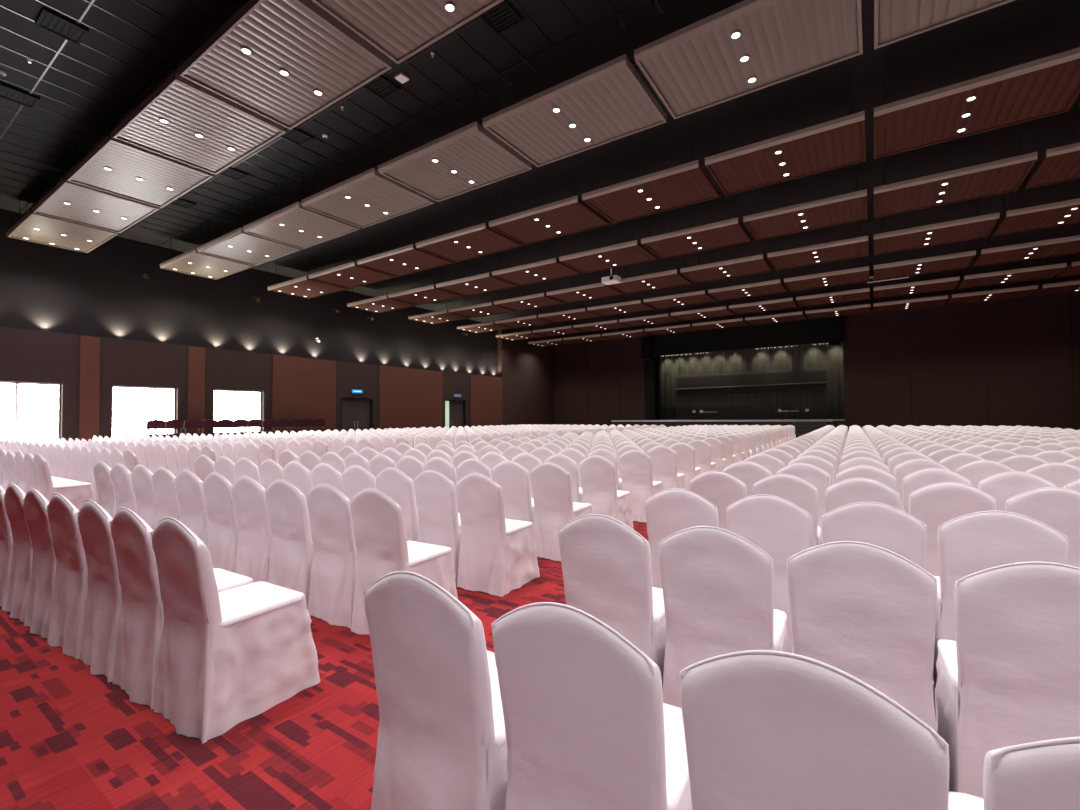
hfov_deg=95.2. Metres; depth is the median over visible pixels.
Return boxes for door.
[341,397,372,431]
[445,400,465,427]
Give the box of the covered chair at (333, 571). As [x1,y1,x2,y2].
[306,483,356,628]
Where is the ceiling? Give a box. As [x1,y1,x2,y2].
[0,0,1079,337]
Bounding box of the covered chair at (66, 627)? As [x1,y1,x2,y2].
[47,493,87,658]
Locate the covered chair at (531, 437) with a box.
[526,435,536,439]
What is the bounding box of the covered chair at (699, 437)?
[693,435,705,439]
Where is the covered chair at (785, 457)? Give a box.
[759,449,792,466]
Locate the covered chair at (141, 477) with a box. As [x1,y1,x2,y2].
[131,464,157,530]
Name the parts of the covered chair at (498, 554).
backrest, seat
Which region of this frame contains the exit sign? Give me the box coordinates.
[351,389,362,393]
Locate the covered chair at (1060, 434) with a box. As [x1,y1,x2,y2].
[1055,433,1072,436]
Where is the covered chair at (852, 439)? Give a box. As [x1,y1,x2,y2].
[845,438,871,443]
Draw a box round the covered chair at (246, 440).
[242,438,252,445]
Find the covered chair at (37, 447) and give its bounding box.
[34,442,41,455]
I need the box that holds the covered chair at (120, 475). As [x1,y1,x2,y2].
[110,462,136,513]
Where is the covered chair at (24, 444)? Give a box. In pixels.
[22,441,28,454]
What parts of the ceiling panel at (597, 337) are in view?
frame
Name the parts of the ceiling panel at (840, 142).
hanger rod, frame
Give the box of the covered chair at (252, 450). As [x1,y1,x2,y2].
[245,442,260,467]
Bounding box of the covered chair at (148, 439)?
[145,438,153,445]
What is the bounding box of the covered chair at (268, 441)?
[263,438,277,462]
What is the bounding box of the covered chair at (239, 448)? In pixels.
[233,441,246,461]
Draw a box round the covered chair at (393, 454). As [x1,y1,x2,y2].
[381,448,402,462]
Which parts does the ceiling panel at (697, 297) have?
frame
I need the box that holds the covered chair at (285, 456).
[278,450,299,468]
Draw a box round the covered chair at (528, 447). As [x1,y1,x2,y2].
[518,442,536,452]
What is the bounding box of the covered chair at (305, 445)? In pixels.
[300,440,313,454]
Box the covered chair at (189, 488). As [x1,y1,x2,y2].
[175,469,208,545]
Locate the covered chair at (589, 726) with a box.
[491,602,692,809]
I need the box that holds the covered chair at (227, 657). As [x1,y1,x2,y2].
[151,517,319,743]
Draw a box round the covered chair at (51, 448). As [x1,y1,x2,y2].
[48,443,57,476]
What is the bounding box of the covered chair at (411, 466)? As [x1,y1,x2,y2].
[396,455,423,506]
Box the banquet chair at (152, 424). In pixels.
[142,420,165,436]
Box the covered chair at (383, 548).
[350,488,457,634]
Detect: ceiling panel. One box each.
[5,178,117,252]
[31,142,159,232]
[65,95,212,207]
[111,26,285,174]
[160,239,253,279]
[176,0,391,129]
[197,223,300,265]
[243,178,359,248]
[268,265,347,298]
[301,134,433,227]
[308,238,395,288]
[311,0,502,63]
[347,279,416,312]
[357,235,452,276]
[378,84,531,201]
[388,273,462,304]
[408,299,469,323]
[416,195,522,261]
[436,266,516,295]
[448,292,513,317]
[457,321,511,332]
[482,12,666,166]
[489,170,608,244]
[492,246,580,285]
[494,281,564,310]
[495,314,553,327]
[496,330,545,340]
[528,334,573,346]
[532,325,585,335]
[538,299,600,322]
[546,270,622,302]
[559,219,657,273]
[563,321,611,342]
[573,320,629,331]
[582,138,719,222]
[587,300,654,315]
[602,316,652,338]
[609,268,690,293]
[619,308,678,326]
[634,0,862,118]
[641,194,750,258]
[643,281,715,308]
[644,324,698,334]
[670,306,734,320]
[680,244,771,282]
[692,309,748,329]
[705,73,865,195]
[708,279,786,300]
[729,297,797,314]
[743,171,867,240]
[745,311,805,324]
[767,221,868,269]
[784,257,868,291]
[796,282,869,306]
[805,287,869,318]
[874,0,1014,49]
[874,0,1079,158]
[874,123,1037,217]
[874,197,999,254]
[874,243,975,279]
[874,271,959,298]
[874,285,947,312]
[947,275,1037,304]
[958,258,1066,288]
[973,223,1079,266]
[993,191,1079,235]
[1025,114,1079,188]
[1032,264,1079,295]
[1057,255,1079,276]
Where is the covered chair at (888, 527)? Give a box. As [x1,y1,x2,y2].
[822,502,926,569]
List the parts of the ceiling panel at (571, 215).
frame, hanger rod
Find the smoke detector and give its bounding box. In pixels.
[0,70,6,75]
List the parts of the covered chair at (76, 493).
backrest, seat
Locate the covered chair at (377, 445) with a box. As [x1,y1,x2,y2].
[369,436,383,453]
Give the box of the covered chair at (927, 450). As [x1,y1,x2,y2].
[919,444,950,456]
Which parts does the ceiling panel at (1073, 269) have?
frame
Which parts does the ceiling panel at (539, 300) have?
frame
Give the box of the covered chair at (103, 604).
[77,500,121,682]
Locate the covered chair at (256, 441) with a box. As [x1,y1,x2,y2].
[252,438,262,446]
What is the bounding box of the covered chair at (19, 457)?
[14,451,69,493]
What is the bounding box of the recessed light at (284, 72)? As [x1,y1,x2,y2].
[279,69,288,76]
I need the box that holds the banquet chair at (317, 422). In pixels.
[313,419,324,430]
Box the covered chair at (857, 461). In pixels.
[839,457,888,472]
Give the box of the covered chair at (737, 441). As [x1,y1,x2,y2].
[726,434,744,461]
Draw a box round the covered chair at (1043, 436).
[1039,434,1057,438]
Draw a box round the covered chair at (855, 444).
[843,443,876,451]
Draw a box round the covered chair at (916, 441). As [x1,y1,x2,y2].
[906,438,929,447]
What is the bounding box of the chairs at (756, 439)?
[45,424,1079,458]
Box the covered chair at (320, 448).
[313,440,328,457]
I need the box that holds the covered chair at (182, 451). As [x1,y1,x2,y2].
[176,444,191,471]
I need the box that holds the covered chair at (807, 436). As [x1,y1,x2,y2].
[799,435,816,443]
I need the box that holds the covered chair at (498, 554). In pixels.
[456,473,539,596]
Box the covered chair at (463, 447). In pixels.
[455,445,477,456]
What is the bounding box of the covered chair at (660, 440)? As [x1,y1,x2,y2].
[655,437,669,443]
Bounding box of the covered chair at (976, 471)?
[956,460,1014,488]
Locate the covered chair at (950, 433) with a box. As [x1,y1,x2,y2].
[943,432,956,436]
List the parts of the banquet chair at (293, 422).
backrest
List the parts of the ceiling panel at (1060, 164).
hanger rod, frame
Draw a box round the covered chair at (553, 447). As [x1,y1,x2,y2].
[542,443,562,453]
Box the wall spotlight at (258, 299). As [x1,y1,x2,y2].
[253,296,260,301]
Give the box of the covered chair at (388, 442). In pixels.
[382,436,395,448]
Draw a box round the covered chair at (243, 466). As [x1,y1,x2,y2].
[234,457,260,484]
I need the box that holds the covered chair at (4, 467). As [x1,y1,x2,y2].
[0,449,9,490]
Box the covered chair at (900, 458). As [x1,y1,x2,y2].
[888,452,933,475]
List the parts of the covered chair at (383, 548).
backrest, seat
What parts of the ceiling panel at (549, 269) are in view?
frame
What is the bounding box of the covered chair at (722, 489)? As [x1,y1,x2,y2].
[689,471,746,529]
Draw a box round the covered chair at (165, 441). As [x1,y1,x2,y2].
[162,438,170,447]
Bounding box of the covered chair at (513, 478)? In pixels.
[492,460,533,522]
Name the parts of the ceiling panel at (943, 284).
frame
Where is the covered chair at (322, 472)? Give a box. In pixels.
[311,463,344,494]
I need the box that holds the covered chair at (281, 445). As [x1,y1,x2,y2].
[276,439,287,463]
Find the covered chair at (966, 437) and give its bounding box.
[957,435,974,440]
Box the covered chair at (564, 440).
[555,437,570,444]
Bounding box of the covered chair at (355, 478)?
[342,465,376,499]
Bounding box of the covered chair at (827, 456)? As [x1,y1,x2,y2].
[797,450,836,483]
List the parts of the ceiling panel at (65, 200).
hanger rod, frame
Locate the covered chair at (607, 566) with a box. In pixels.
[558,514,665,689]
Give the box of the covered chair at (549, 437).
[543,435,554,440]
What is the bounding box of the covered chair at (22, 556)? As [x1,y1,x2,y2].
[4,483,32,621]
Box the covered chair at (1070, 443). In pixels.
[1057,440,1079,447]
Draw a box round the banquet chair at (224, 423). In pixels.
[213,419,232,433]
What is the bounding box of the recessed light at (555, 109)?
[553,107,559,112]
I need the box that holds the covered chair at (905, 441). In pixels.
[902,436,923,443]
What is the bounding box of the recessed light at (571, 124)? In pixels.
[569,122,575,127]
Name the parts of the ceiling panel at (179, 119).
hanger rod, frame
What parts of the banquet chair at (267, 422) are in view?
backrest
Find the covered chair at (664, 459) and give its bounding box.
[647,445,685,489]
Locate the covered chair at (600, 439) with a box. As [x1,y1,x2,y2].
[593,438,612,444]
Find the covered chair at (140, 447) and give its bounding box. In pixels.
[136,441,147,468]
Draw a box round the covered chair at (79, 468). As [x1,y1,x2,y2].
[72,445,83,481]
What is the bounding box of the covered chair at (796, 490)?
[753,474,821,546]
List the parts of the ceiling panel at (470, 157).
hanger rod, frame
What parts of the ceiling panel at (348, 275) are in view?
hanger rod, frame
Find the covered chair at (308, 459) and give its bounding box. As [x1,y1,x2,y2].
[299,450,320,471]
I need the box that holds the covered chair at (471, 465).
[457,458,491,479]
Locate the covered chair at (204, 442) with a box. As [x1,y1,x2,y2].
[200,440,209,448]
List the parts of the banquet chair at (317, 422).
backrest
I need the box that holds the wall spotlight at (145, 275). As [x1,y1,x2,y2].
[140,271,148,278]
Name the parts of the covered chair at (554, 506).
backrest, seat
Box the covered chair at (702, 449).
[687,440,715,472]
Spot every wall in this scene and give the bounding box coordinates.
[0,209,497,376]
[0,327,554,440]
[554,328,644,424]
[842,279,1079,429]
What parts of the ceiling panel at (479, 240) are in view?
frame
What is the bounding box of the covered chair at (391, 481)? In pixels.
[375,467,418,541]
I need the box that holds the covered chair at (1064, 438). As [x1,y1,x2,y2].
[1055,436,1077,441]
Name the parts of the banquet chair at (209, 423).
backrest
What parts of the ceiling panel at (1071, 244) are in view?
frame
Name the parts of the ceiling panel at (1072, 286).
frame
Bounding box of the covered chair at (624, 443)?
[616,441,637,465]
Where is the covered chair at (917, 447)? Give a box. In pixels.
[912,441,938,451]
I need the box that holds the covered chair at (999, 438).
[988,436,1007,440]
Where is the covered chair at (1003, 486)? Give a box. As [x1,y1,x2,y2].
[978,471,1056,510]
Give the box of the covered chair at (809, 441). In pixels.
[795,437,813,445]
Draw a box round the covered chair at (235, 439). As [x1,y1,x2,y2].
[232,437,241,444]
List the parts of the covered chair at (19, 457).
backrest, seat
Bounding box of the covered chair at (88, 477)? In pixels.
[80,445,93,484]
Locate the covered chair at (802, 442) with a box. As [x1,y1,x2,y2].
[788,439,810,449]
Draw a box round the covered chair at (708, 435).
[704,434,716,437]
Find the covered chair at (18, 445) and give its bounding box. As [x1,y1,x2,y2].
[15,440,22,453]
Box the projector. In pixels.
[602,269,620,284]
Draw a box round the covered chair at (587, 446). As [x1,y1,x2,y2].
[569,440,590,452]
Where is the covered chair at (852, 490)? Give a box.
[825,478,899,512]
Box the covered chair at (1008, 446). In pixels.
[991,442,1020,450]
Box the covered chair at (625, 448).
[617,445,644,477]
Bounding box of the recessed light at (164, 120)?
[159,118,168,123]
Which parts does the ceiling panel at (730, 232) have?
hanger rod, frame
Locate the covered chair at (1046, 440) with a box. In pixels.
[1037,438,1061,443]
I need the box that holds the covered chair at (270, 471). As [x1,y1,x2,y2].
[258,459,283,488]
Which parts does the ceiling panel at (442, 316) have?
frame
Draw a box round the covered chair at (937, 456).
[928,448,964,462]
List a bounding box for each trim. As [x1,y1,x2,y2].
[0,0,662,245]
[78,336,100,441]
[187,346,204,432]
[272,355,335,430]
[379,365,442,429]
[470,375,501,427]
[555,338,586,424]
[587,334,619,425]
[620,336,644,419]
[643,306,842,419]
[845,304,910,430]
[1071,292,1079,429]
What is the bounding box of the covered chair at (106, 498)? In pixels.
[93,461,115,517]
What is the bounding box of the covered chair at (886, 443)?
[877,440,907,456]
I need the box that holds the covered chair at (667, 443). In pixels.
[661,439,678,446]
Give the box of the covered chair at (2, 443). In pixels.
[0,439,5,450]
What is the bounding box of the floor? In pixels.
[0,503,935,809]
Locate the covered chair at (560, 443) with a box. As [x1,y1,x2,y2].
[549,440,567,448]
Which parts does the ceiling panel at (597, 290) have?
frame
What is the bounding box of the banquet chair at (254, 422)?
[248,419,262,431]
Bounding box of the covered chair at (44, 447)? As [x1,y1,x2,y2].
[41,442,50,472]
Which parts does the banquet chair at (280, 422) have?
backrest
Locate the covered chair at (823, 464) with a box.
[788,455,833,485]
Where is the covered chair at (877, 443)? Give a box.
[875,438,899,449]
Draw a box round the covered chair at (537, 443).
[529,439,543,447]
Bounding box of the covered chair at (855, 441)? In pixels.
[844,440,873,447]
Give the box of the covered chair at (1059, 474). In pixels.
[1025,463,1079,487]
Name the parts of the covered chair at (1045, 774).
seat, backrest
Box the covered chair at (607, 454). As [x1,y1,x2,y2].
[588,449,621,490]
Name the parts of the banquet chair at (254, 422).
backrest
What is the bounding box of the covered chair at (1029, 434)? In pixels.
[1024,433,1041,436]
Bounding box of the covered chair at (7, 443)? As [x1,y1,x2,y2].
[5,440,10,451]
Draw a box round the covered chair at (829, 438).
[817,437,841,456]
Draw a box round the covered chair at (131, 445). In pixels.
[127,441,137,456]
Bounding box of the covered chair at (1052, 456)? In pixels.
[1033,450,1076,462]
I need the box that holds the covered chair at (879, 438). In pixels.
[873,436,896,447]
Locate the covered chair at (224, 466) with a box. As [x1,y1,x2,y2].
[214,456,235,484]
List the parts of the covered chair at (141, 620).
backrest, seat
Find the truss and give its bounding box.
[867,262,907,282]
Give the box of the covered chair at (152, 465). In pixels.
[145,442,156,473]
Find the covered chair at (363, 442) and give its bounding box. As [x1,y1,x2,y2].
[357,438,371,451]
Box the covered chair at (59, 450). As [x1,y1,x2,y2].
[55,444,66,478]
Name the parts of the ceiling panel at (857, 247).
frame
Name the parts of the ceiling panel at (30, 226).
hanger rod, frame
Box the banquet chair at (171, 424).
[164,420,183,434]
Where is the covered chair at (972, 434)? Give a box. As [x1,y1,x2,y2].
[969,433,982,436]
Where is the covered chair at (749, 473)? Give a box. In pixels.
[723,461,771,496]
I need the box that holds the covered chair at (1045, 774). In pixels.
[948,736,1079,809]
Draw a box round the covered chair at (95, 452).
[90,446,100,502]
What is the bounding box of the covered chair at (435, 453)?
[426,449,452,464]
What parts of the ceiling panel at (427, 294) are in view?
frame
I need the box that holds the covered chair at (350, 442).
[345,438,358,453]
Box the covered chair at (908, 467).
[894,459,949,510]
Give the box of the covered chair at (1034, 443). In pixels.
[1016,440,1042,446]
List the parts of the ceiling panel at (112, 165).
hanger rod, frame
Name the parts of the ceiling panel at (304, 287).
frame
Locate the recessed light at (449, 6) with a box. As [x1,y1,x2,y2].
[445,2,454,11]
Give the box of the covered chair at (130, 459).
[122,449,138,471]
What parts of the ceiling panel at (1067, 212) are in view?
hanger rod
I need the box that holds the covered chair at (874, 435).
[870,433,886,441]
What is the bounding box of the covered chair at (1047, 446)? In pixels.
[1036,443,1067,450]
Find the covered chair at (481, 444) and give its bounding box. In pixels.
[474,441,491,457]
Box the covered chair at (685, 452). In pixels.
[669,442,701,490]
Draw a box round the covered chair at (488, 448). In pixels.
[479,445,502,458]
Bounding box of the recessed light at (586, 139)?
[584,137,590,141]
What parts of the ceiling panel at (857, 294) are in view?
frame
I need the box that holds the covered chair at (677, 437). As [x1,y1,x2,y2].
[670,435,683,440]
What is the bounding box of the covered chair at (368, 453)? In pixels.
[359,447,378,462]
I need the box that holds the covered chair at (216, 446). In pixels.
[210,440,222,458]
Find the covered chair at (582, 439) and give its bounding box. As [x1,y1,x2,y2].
[574,438,591,447]
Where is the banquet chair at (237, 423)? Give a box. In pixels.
[231,419,247,432]
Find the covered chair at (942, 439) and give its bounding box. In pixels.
[933,437,953,443]
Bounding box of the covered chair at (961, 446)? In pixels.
[951,442,978,450]
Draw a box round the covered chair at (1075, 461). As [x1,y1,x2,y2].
[1062,457,1079,467]
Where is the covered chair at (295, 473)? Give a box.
[282,461,312,496]
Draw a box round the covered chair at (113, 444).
[110,440,117,450]
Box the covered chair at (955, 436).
[949,434,964,438]
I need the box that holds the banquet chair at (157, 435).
[149,434,165,437]
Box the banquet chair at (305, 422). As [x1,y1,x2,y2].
[300,419,313,430]
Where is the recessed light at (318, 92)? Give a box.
[314,89,322,95]
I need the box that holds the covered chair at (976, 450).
[962,445,994,455]
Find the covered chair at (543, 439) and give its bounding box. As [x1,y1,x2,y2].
[537,437,550,443]
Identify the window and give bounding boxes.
[0,382,60,444]
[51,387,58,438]
[112,386,175,440]
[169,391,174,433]
[214,390,261,431]
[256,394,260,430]
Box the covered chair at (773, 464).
[744,454,783,474]
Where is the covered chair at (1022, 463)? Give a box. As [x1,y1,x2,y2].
[998,455,1047,471]
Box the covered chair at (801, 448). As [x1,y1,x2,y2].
[780,442,805,453]
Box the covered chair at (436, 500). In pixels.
[413,470,460,584]
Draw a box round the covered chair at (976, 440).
[966,437,987,443]
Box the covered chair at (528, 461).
[511,453,541,497]
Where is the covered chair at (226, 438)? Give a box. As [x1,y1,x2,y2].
[223,437,231,443]
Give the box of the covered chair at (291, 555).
[265,479,312,608]
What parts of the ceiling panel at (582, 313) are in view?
frame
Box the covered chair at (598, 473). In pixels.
[579,455,633,529]
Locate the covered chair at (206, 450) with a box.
[200,445,216,462]
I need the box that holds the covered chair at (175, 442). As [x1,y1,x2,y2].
[171,439,179,447]
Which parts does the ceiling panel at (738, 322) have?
frame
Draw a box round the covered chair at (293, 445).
[288,439,300,458]
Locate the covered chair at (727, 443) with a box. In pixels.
[715,436,736,465]
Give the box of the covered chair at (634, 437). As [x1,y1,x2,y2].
[630,435,641,440]
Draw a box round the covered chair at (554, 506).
[530,462,591,560]
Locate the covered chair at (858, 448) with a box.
[842,446,878,456]
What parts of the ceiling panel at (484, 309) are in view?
frame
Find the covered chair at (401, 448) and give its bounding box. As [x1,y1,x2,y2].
[394,443,411,455]
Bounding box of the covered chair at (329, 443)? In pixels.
[320,437,333,451]
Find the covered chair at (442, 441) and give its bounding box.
[436,440,454,450]
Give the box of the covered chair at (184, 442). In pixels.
[179,439,188,448]
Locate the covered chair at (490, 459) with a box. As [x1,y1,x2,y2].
[480,452,507,479]
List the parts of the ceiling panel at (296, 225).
hanger rod, frame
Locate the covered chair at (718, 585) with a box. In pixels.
[658,526,789,707]
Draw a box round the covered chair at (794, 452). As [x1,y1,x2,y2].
[771,445,799,459]
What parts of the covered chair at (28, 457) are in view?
backrest, seat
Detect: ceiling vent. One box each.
[0,82,39,108]
[35,6,88,45]
[169,198,195,208]
[219,167,247,180]
[280,127,313,145]
[362,75,400,99]
[478,0,522,35]
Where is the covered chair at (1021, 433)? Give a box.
[1012,432,1027,434]
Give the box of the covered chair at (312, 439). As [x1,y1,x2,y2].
[308,437,317,443]
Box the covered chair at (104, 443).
[100,440,110,451]
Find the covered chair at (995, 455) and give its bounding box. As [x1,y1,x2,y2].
[977,449,1017,461]
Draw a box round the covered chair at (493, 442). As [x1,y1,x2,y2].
[489,438,503,446]
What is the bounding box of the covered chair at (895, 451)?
[883,447,923,465]
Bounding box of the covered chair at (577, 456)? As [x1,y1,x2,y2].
[558,448,584,487]
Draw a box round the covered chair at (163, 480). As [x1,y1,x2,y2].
[152,467,180,525]
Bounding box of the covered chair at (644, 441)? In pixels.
[637,439,654,448]
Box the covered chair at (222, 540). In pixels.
[203,472,237,572]
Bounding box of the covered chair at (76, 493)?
[32,453,95,510]
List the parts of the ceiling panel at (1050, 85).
frame, hanger rod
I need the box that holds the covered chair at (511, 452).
[503,446,526,459]
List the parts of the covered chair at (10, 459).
backrest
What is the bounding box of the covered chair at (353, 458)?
[344,453,370,472]
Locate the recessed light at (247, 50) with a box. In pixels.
[241,46,251,54]
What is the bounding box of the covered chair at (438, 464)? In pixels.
[424,457,459,512]
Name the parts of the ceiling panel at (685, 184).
hanger rod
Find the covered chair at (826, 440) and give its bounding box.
[813,439,841,463]
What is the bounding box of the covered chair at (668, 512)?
[645,488,717,588]
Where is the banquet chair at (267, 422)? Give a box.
[260,419,275,431]
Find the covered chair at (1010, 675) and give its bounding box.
[935,562,1079,798]
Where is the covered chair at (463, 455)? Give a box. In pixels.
[453,450,479,482]
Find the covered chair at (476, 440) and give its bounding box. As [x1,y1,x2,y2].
[470,438,483,446]
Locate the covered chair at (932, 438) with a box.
[927,435,945,440]
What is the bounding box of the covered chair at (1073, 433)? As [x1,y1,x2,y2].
[1068,432,1079,435]
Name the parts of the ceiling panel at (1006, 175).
hanger rod, frame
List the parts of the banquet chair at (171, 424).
backrest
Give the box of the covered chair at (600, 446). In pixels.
[590,444,615,454]
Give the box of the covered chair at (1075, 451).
[1060,447,1079,456]
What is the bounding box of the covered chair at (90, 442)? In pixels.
[87,439,93,449]
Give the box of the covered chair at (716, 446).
[702,437,726,471]
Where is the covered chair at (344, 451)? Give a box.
[338,446,356,461]
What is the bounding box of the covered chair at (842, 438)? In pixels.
[824,434,843,448]
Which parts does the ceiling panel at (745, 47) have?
hanger rod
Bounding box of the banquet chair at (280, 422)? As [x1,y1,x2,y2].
[275,419,288,431]
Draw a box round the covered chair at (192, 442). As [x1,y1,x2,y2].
[189,440,200,448]
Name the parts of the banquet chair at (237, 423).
backrest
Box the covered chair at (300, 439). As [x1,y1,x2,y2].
[296,436,306,442]
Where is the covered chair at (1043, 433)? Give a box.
[1039,432,1055,434]
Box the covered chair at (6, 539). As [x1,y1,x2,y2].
[0,485,12,609]
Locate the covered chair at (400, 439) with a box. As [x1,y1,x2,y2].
[395,436,409,445]
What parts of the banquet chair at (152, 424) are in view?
backrest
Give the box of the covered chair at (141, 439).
[138,437,145,444]
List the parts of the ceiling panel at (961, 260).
frame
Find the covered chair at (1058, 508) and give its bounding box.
[1005,487,1079,567]
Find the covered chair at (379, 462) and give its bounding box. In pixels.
[369,454,396,477]
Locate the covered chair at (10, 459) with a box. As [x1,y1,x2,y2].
[6,450,58,485]
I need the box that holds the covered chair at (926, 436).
[921,433,937,438]
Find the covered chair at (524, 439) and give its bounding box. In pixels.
[518,437,530,442]
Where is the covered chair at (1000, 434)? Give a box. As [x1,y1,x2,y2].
[995,433,1011,436]
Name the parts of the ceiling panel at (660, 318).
frame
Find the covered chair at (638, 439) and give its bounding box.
[633,436,648,444]
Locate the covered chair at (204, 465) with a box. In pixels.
[195,454,215,481]
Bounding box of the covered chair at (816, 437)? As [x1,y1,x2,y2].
[805,434,819,440]
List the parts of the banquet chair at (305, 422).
backrest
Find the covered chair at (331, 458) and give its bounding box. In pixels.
[320,452,345,473]
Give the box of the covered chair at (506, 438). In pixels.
[500,436,511,441]
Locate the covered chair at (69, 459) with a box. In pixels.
[64,444,74,479]
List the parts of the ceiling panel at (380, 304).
hanger rod, frame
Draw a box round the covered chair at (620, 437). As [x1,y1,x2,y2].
[613,436,631,446]
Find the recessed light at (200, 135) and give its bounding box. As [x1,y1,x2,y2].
[195,133,202,137]
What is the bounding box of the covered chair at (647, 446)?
[642,442,663,454]
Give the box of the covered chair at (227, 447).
[222,441,235,463]
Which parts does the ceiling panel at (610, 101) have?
hanger rod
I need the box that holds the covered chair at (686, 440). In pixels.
[678,437,694,443]
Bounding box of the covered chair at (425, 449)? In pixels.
[414,443,432,455]
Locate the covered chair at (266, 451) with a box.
[259,442,276,462]
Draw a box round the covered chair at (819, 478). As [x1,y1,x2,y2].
[776,463,829,543]
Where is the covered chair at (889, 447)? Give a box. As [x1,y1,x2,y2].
[880,443,912,461]
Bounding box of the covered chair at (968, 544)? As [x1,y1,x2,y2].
[933,511,1067,684]
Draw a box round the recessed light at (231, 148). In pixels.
[227,146,234,150]
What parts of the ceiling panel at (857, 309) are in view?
frame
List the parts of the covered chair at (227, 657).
backrest, seat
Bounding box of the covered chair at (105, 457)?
[100,447,111,468]
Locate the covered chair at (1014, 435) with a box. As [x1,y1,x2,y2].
[1007,434,1026,438]
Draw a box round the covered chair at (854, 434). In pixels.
[846,434,868,439]
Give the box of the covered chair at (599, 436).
[594,436,611,441]
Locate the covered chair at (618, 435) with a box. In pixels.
[612,434,627,445]
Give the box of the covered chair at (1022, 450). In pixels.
[1009,446,1044,455]
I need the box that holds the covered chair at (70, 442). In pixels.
[68,438,74,448]
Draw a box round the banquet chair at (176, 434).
[168,433,179,437]
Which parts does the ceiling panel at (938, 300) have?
frame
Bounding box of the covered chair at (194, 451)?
[189,444,200,475]
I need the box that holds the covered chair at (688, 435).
[684,434,696,437]
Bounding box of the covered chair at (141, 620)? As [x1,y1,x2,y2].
[110,507,252,709]
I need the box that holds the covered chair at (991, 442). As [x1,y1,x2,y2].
[977,439,1002,446]
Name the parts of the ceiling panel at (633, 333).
frame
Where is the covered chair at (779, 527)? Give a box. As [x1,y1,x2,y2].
[726,494,812,652]
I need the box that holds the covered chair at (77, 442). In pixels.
[74,438,80,447]
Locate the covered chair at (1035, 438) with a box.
[1021,436,1041,440]
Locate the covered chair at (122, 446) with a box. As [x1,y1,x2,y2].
[118,441,126,452]
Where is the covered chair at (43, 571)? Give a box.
[23,488,56,638]
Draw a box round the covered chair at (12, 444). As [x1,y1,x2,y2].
[10,440,15,453]
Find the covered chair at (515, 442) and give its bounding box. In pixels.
[508,439,522,446]
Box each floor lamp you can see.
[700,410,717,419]
[778,409,799,419]
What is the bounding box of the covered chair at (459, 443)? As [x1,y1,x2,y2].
[455,441,473,448]
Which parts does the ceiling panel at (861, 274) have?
frame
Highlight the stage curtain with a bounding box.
[659,342,844,419]
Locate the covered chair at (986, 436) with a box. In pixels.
[977,434,994,438]
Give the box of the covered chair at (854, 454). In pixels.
[841,451,883,463]
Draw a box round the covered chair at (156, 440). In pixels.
[153,438,161,444]
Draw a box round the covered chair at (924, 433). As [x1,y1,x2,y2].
[916,432,929,436]
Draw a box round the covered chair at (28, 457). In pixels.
[24,452,80,489]
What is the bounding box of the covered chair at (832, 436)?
[821,435,842,451]
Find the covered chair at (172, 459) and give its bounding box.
[165,443,178,476]
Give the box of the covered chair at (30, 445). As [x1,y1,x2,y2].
[28,441,34,455]
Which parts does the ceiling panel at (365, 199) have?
hanger rod, frame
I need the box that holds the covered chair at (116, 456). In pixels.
[110,448,123,466]
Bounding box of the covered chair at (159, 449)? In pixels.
[154,443,167,469]
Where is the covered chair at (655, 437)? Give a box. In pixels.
[650,435,663,440]
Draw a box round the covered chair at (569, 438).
[561,435,573,442]
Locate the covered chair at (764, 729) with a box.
[679,650,948,809]
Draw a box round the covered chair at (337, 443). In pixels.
[332,437,344,455]
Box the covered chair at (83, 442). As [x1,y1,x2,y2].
[80,439,87,448]
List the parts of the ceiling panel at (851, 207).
hanger rod, frame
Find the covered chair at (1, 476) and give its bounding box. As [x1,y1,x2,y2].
[0,463,2,485]
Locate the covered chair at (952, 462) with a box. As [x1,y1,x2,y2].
[939,453,984,472]
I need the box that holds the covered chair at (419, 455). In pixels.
[403,448,426,463]
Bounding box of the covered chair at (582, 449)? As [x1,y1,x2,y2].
[564,443,588,457]
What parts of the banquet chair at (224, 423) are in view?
backrest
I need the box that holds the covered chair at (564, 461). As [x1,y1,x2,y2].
[544,454,582,502]
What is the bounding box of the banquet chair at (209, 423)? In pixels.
[199,419,217,433]
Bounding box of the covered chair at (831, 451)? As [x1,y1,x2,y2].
[804,445,838,473]
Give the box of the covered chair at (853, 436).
[846,436,869,440]
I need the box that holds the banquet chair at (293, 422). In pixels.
[287,419,301,431]
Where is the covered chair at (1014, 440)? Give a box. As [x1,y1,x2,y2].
[1001,438,1023,442]
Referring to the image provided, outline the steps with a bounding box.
[793,420,826,437]
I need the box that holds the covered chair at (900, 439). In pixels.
[898,435,917,441]
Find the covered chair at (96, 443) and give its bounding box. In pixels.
[93,439,100,450]
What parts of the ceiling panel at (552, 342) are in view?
frame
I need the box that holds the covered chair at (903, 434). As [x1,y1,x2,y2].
[894,433,911,439]
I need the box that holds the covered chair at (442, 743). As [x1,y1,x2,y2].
[363,571,507,809]
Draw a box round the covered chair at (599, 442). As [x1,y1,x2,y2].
[592,441,614,449]
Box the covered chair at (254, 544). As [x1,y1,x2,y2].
[231,475,271,582]
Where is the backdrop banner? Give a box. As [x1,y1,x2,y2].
[676,344,825,394]
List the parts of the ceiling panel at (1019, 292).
frame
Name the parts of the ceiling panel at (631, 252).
frame, hanger rod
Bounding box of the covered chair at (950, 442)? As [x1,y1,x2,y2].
[941,439,965,446]
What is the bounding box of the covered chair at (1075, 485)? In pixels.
[1064,479,1079,491]
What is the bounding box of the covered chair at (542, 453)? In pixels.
[530,447,554,462]
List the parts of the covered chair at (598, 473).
backrest, seat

